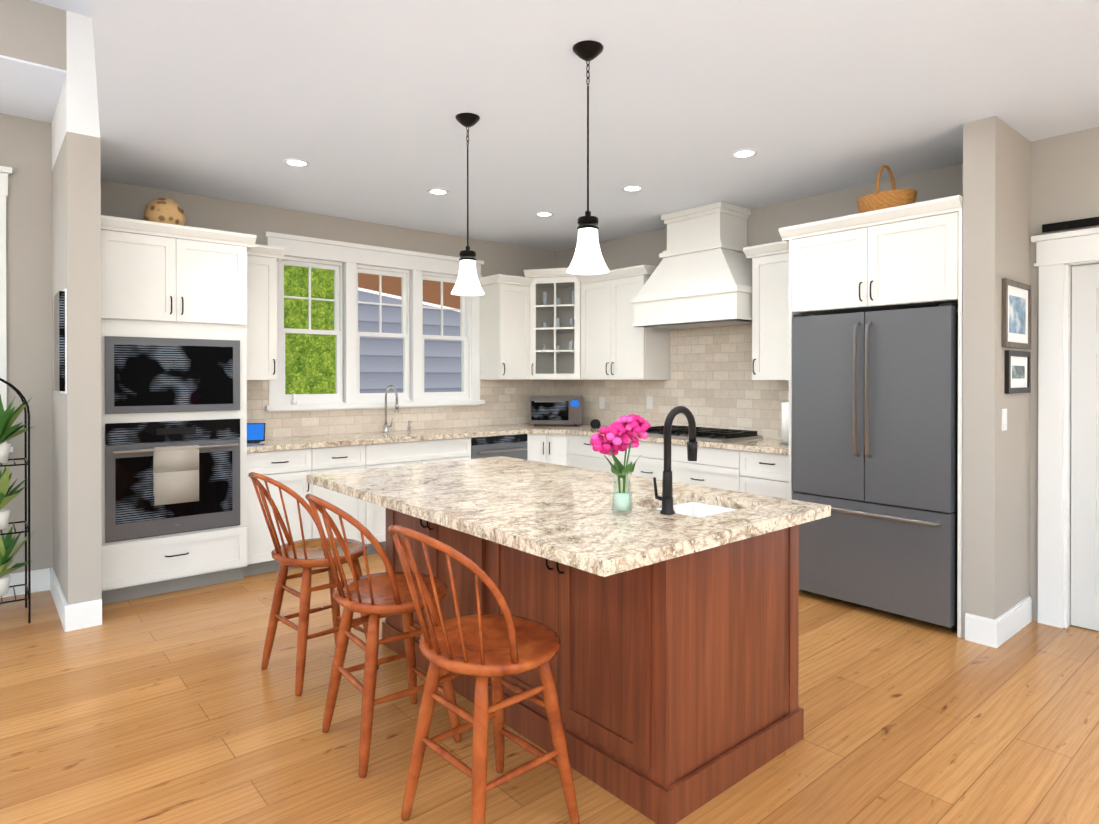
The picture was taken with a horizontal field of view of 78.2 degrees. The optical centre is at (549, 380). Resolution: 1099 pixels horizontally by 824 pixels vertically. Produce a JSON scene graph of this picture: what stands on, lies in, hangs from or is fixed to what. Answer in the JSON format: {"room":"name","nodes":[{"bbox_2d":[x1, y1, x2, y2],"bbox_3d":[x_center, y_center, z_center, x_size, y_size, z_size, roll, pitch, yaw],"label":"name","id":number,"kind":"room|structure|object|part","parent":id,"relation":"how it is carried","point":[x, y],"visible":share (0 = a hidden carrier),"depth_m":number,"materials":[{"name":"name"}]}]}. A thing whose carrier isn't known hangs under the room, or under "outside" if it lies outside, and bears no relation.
{"room":"kitchen","nodes":[
{"label":"kitchen","id":0,"kind":"room"},
{"bbox_2d":[0,0,66,70],"bbox_3d":[-4.642,-1.853,2.087,5.135,0.328,0.120,0,0,-40],"label":"wall","id":1,"kind":"structure","parent":0,"point":[32,31],"depth_m":3.61,"materials":[{"name":"paint"}]},
{"bbox_2d":[0,55,66,122],"bbox_3d":[-4.914,-1.685,2.408,5.135,0.012,0.960,0,0,-40],"label":"ceiling","id":2,"kind":"structure","parent":0,"point":[30,90],"depth_m":3.90,"materials":[{"name":"paint"}]},
{"bbox_2d":[31,0,91,17],"bbox_3d":[-0.316,-2.036,0.479,9.650,0.050,10.150,0,0,-40],"label":"ceiling","id":3,"kind":"structure","parent":0,"point":[82,7],"depth_m":3.65,"materials":[{"name":"paint"}]},
{"bbox_2d":[52,11,101,604],"bbox_3d":[-2.898,-0.326,4.125,0.155,3.400,0.960,0,0,-40],"label":"wall","id":4,"kind":"structure","parent":0,"point":[76,274],"depth_m":3.77,"materials":[{"name":"paint"}]},
{"bbox_2d":[54,288,66,393],"bbox_3d":[-2.778,-0.214,3.837,0.033,0.580,0.335,0,0,-40],"label":"panel","id":5,"kind":"object","parent":4,"relation":"attached to","point":[60,341],"visible":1,"depth_m":3.72,"materials":[{"name":"black glass"}]},
{"bbox_2d":[48,568,79,631],"bbox_3d":[-2.936,1.305,4.063,0.041,0.140,0.936,0,0,-40],"label":"baseboard","id":6,"kind":"structure","parent":4,"relation":"attached to","point":[69,615],"depth_m":3.78,"materials":[{"name":"white wood"}]},
{"bbox_2d":[143,198,185,225],"bbox_3d":[-2.576,-1.095,4.527,0.250,0.225,0.250,0,0,-40],"label":"jar","id":7,"kind":"object","parent":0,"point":[165,210],"visible":0.73,"depth_m":4.44,"materials":[{"name":"beige ceramic"}]},
{"bbox_2d":[105,336,239,542],"bbox_3d":[-2.364,0.356,4.295,0.765,1.245,0.094,0,0,-40],"label":"wall oven","id":8,"kind":"object","parent":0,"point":[172,403],"depth_m":4.27,"materials":[{"name":"black metal"}]},
{"bbox_2d":[153,445,198,505],"bbox_3d":[-2.351,0.595,4.261,0.250,0.359,0.038,0,0,-40],"label":"hanging towel","id":9,"kind":"object","parent":8,"relation":"hanging from","point":[175,468],"depth_m":4.24,"materials":[{"name":"fabric"}]},
{"bbox_2d":[0,113,554,573],"bbox_3d":[-3.553,-0.326,4.297,9.650,3.400,0.150,0,0,-40],"label":"wall","id":10,"kind":"structure","parent":0,"point":[26,149],"depth_m":4.41,"materials":[{"name":"paint"}]},
{"bbox_2d":[0,166,12,462],"bbox_3d":[-4.037,-0.407,3.748,1.660,1.865,0.060,0,0,-40],"label":"window","id":11,"kind":"structure","parent":10,"relation":"in","point":[5,171],"depth_m":4.26,"materials":[{"name":"white wood"}]},
{"bbox_2d":[0,568,47,597],"bbox_3d":[-5.220,1.310,2.779,5.135,0.140,0.016,0,0,-40],"label":"baseboard","id":12,"kind":"structure","parent":10,"relation":"attached to","point":[39,578],"depth_m":4.36,"materials":[{"name":"white wood"}]},
{"bbox_2d":[264,231,484,411],"bbox_3d":[-1.485,-0.456,6.010,2.060,1.415,0.215,0,0,-40],"label":"window","id":13,"kind":"structure","parent":10,"relation":"in","point":[347,262],"depth_m":5.89,"materials":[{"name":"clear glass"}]},
{"bbox_2d":[247,380,554,437],"bbox_3d":[-1.212,0.224,6.179,3.327,0.455,0.008,0,0,-40],"label":"tiled wall","id":14,"kind":"structure","parent":10,"relation":"attached to","point":[507,402],"depth_m":6.10,"materials":[{"name":"beige tile"}]},
{"bbox_2d":[225,427,791,478],"bbox_3d":[-0.188,0.479,4.979,3.335,0.045,3.165,0,0,-40],"label":"countertop","id":15,"kind":"structure","parent":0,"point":[551,445],"depth_m":5.40,"materials":[{"name":"beige stone"}]},
{"bbox_2d":[247,423,265,442],"bbox_3d":[-2.184,0.386,4.943,0.190,0.138,0.080,0,0,-15],"label":"tablet","id":16,"kind":"object","parent":15,"relation":"on","point":[255,432],"visible":0.58,"depth_m":4.95,"materials":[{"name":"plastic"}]},
{"bbox_2d":[383,385,411,431],"bbox_3d":[-1.278,0.246,5.877,0.273,0.411,0.243,0,0,-40],"label":"sink faucet","id":17,"kind":"object","parent":15,"relation":"on","point":[386,426],"depth_m":5.87,"materials":[{"name":"silver metal"}]},
{"bbox_2d":[530,395,581,425],"bbox_3d":[0.069,0.303,6.769,0.500,0.290,0.388,0,0,5],"label":"microwave","id":18,"kind":"object","parent":15,"relation":"on","point":[555,409],"visible":1,"depth_m":6.62,"materials":[{"name":"metal"}]},
{"bbox_2d":[590,419,600,427],"bbox_3d":[0.433,0.408,6.366,0.100,0.083,0.100,0,0,-40],"label":"speaker","id":19,"kind":"object","parent":15,"relation":"on","point":[595,423],"visible":1,"depth_m":6.33},
{"bbox_2d":[645,425,762,442],"bbox_3d":[1.170,0.425,5.444,0.530,0.058,0.900,0,0,-40],"label":"cooktop","id":20,"kind":"object","parent":15,"relation":"in","point":[717,435],"depth_m":5.24,"materials":[{"name":"metal"}]},
{"bbox_2d":[780,402,788,444],"bbox_3d":[1.727,0.281,4.841,0.150,0.349,0.150,0,0,-40],"label":"paper towel","id":21,"kind":"object","parent":15,"relation":"on","point":[785,422],"visible":0.35,"depth_m":4.80,"materials":[{"name":"paper"}]},
{"bbox_2d":[0,551,1098,823],"bbox_3d":[0.333,1.408,1.930,12.500,0.050,11.500,0,0,-40],"label":"floor","id":22,"kind":"structure","parent":0,"point":[178,707],"depth_m":2.66,"materials":[{"name":"brown wood"}]},
{"bbox_2d":[0,378,34,622],"bbox_3d":[-3.258,0.594,3.783,0.617,1.564,0.352,0,0,-40],"label":"plant stand","id":23,"kind":"object","parent":22,"relation":"on","point":[8,416],"visible":1,"depth_m":3.87,"materials":[{"name":"black metal"}]},
{"bbox_2d":[249,472,378,695],"bbox_3d":[-1.126,0.895,3.184,0.528,0.970,0.482,0,0,-40],"label":"stool","id":24,"kind":"object","parent":22,"relation":"on","point":[307,555],"visible":0.77,"depth_m":3.10,"materials":[{"name":"brown wood"}]},
{"bbox_2d":[305,494,461,777],"bbox_3d":[-0.656,0.898,2.591,0.526,0.970,0.483,0,0,-40],"label":"stool","id":25,"kind":"object","parent":22,"relation":"on","point":[375,597],"visible":0.88,"depth_m":2.51,"materials":[{"name":"brown wood"}]},
{"bbox_2d":[388,525,578,823],"bbox_3d":[-0.223,0.900,2.080,0.527,0.970,0.483,0,0,-40],"label":"stool","id":26,"kind":"object","parent":22,"relation":"on","point":[482,648],"visible":1,"depth_m":2.05,"materials":[{"name":"brown wood"}]},
{"bbox_2d":[307,406,830,823],"bbox_3d":[-0.073,0.735,2.946,1.200,1.288,2.080,0,0,-40],"label":"kitchen island","id":27,"kind":"object","parent":22,"relation":"on","point":[667,610],"visible":0.96,"depth_m":2.37,"materials":[{"name":"wood"}]},
{"bbox_2d":[590,414,650,514],"bbox_3d":[0.254,0.294,2.401,0.251,0.352,0.229,0,0,-40],"label":"flower vase","id":28,"kind":"object","parent":27,"relation":"on","point":[615,439],"visible":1,"depth_m":2.37,"materials":[{"name":"clear glass"}]},
{"bbox_2d":[653,406,697,514],"bbox_3d":[0.456,0.282,2.448,0.187,0.378,0.091,0,0,-40],"label":"faucet","id":29,"kind":"object","parent":27,"relation":"on","point":[666,498],"depth_m":2.38,"materials":[{"name":"metal"}]},
{"bbox_2d":[656,502,737,517],"bbox_3d":[0.556,0.612,2.575,0.424,0.202,0.364,0,0,-40],"label":"sink","id":30,"kind":"object","parent":27,"relation":"in","point":[695,509],"depth_m":2.78,"materials":[{"name":"ceramic"}]},
{"bbox_2d":[792,303,957,628],"bbox_3d":[2.108,0.479,4.188,0.806,1.790,0.920,0,0,-40],"label":"fridge","id":31,"kind":"object","parent":22,"relation":"on","point":[875,430],"visible":0.79,"depth_m":3.89,"materials":[{"name":"metal"}]},
{"bbox_2d":[529,271,584,374],"bbox_3d":[0.054,-0.525,6.522,0.287,0.934,0.433,0,0,-40],"label":"upper cabinet","id":32,"kind":"object","parent":0,"relation":"attached to","point":[556,299],"depth_m":6.73,"materials":[{"name":"white wood"}]},
{"bbox_3d":[0.051,-0.537,6.509,0.399,1.065,0.554,0,0,-40],"label":"cab corner door","id":33,"kind":"part","parent":32,"relation":"part of","materials":[{"name":"white wood"}]},
{"bbox_2d":[91,0,1098,251],"bbox_3d":[1.010,-1.685,2.164,5.450,0.655,9.000,0,0,-40],"label":"ceiling","id":34,"kind":"structure","parent":0,"point":[357,104],"depth_m":3.27,"materials":[{"name":"paint"}]},
{"bbox_2d":[283,158,309,166],"bbox_3d":[-1.585,-1.363,4.239,0.154,0.006,0.154,0,0,41],"label":"recessed light","id":35,"kind":"object","parent":34,"relation":"in","point":[294,162],"depth_m":4.23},
{"bbox_2d":[427,188,448,194],"bbox_3d":[-0.807,-1.365,4.899,0.154,0.006,0.154,0,0,41],"label":"recessed light","id":36,"kind":"object","parent":34,"relation":"in","point":[436,191],"depth_m":4.89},
{"bbox_2d":[451,113,483,295],"bbox_3d":[-0.424,-0.905,3.508,0.176,0.914,0.176,0,0,-40],"label":"pendant light","id":37,"kind":"object","parent":34,"relation":"hanging from","point":[467,283],"visible":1,"depth_m":3.47,"materials":[{"name":"white glass"}]},
{"bbox_2d":[535,212,553,216],"bbox_3d":[-0.043,-1.368,5.575,0.154,0.006,0.154,0,0,41],"label":"recessed light","id":38,"kind":"object","parent":34,"relation":"in","point":[542,214],"depth_m":5.57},
{"bbox_2d":[567,40,608,274],"bbox_3d":[0.158,-0.902,2.768,0.176,0.914,0.176,0,0,-40],"label":"pendant light","id":39,"kind":"object","parent":34,"relation":"hanging from","point":[588,259],"visible":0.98,"depth_m":2.73,"materials":[{"name":"white glass"}]},
{"bbox_2d":[622,185,642,191],"bbox_3d":[0.591,-1.365,4.814,0.154,0.006,0.154,0,0,23],"label":"recessed light","id":40,"kind":"object","parent":34,"relation":"in","point":[629,188],"depth_m":4.81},
{"bbox_2d":[731,149,757,157],"bbox_3d":[1.172,-1.362,4.067,0.154,0.006,0.154,0,0,23],"label":"recessed light","id":41,"kind":"object","parent":34,"relation":"in","point":[741,153],"depth_m":4.06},
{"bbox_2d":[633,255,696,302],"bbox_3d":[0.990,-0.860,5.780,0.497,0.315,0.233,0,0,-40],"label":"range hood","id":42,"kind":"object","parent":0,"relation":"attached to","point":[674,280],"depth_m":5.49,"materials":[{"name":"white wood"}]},
{"bbox_2d":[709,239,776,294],"bbox_3d":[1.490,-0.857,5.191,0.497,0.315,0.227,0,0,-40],"label":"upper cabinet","id":43,"kind":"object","parent":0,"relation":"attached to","point":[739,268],"depth_m":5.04,"materials":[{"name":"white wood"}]},
{"bbox_2d":[555,164,962,311],"bbox_3d":[1.470,-0.002,5.723,0.150,2.740,4.180,0,0,-40],"label":"wall","id":44,"kind":"structure","parent":0,"point":[765,224],"depth_m":5.16,"materials":[{"name":"paint"}]},
{"bbox_2d":[555,324,788,438],"bbox_3d":[1.081,-0.011,6.054,0.008,0.925,3.165,0,0,-40],"label":"tiled wall","id":45,"kind":"structure","parent":44,"relation":"attached to","point":[710,383],"depth_m":5.77,"materials":[{"name":"beige tile"}]},
{"bbox_2d":[599,397,604,408],"bbox_3d":[0.521,0.224,6.702,0.007,0.116,0.070,0,0,-40],"label":"electrical outlet plate","id":46,"kind":"object","parent":45,"relation":"attached to","point":[601,399],"depth_m":6.69,"materials":[{"name":"white plastic"}]},
{"bbox_2d":[647,396,652,408],"bbox_3d":[0.922,0.206,6.229,0.007,0.116,0.070,0,0,-40],"label":"electrical outlet plate","id":47,"kind":"object","parent":45,"relation":"attached to","point":[649,402],"depth_m":6.22,"materials":[{"name":"white plastic"}]},
{"bbox_2d":[631,201,751,328],"bbox_3d":[1.225,-0.907,5.482,0.523,0.924,1.047,0,0,-40],"label":"range hood","id":48,"kind":"object","parent":44,"relation":"attached to","point":[703,278],"depth_m":5.32,"materials":[{"name":"white wood"}]},
{"bbox_2d":[856,165,916,212],"bbox_3d":[2.035,-1.140,4.087,0.260,0.319,0.344,0,0,-40],"label":"basket","id":49,"kind":"object","parent":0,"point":[893,197],"visible":0.69,"depth_m":4.00,"materials":[{"name":"brown wicker"}]},
{"bbox_2d":[962,116,1030,638],"bbox_3d":[2.589,0.006,3.833,0.890,2.740,0.150,0,0,-40],"label":"wall","id":50,"kind":"structure","parent":0,"point":[995,457],"depth_m":3.57,"materials":[{"name":"paint"}]},
{"bbox_2d":[1002,409,1006,430],"bbox_3d":[2.408,0.209,3.575,0.070,0.115,0.008,0,0,-40],"label":"switch plate","id":51,"kind":"object","parent":50,"relation":"attached to","point":[1004,419],"visible":0.94,"depth_m":3.57,"materials":[{"name":"white plastic"}]},
{"bbox_2d":[988,596,1031,647],"bbox_3d":[2.520,1.306,3.671,0.600,0.140,0.016,0,0,-40],"label":"baseboard","id":52,"kind":"structure","parent":50,"relation":"attached to","point":[1001,629],"depth_m":3.60,"materials":[{"name":"white wood"}]},
{"bbox_2d":[1002,278,1030,348],"bbox_3d":[2.549,-0.354,3.685,0.440,0.360,0.020,0,0,-40],"label":"picture frame","id":53,"kind":"object","parent":50,"relation":"attached to","point":[1016,314],"visible":1,"depth_m":3.66,"materials":[{"name":"brown wood"}]},
{"bbox_2d":[1004,350,1030,393],"bbox_3d":[2.564,-0.044,3.700,0.380,0.230,0.020,0,0,-40],"label":"picture frame","id":54,"kind":"object","parent":50,"relation":"attached to","point":[1017,371],"visible":1,"depth_m":3.68,"materials":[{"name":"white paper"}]},
{"bbox_2d":[1029,127,1098,621],"bbox_3d":[4.644,0.014,1.760,0.140,2.740,5.670,0,0,-40],"label":"wall","id":55,"kind":"structure","parent":0,"point":[1064,177],"depth_m":3.81,"materials":[{"name":"paint"}]},
{"bbox_2d":[1031,227,1098,627],"bbox_3d":[3.220,0.282,3.400,0.190,2.190,1.300,0,0,-40],"label":"door frame","id":56,"kind":"structure","parent":55,"relation":"attached to","point":[1059,255],"depth_m":3.77,"materials":[{"name":"white wood"}]},
{"bbox_2d":[1042,217,1098,232],"bbox_3d":[3.617,-0.843,2.807,0.066,0.045,2.600,0,0,-40],"label":"barn door rail","id":57,"kind":"object","parent":55,"relation":"attached to","point":[1073,224],"visible":1,"depth_m":3.68,"materials":[{"name":"black metal"}]},
{"bbox_2d":[1071,264,1098,630],"bbox_3d":[3.243,0.368,3.419,0.040,2.002,0.970,0,0,-40],"label":"door","id":58,"kind":"structure","parent":55,"relation":"in","point":[1085,454],"depth_m":3.73,"materials":[{"name":"paint"}]},
{"label":"outside","id":59,"kind":"structure","parent":0,"visible":0},
{"bbox_2d":[284,265,460,393],"bbox_3d":[-3.349,-0.895,8.961,13.000,7.500,0.001,0,0,-40],"label":"window panes","id":60,"kind":"structure","parent":59,"point":[436,352],"depth_m":9.63,"materials":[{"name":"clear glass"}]}
]}

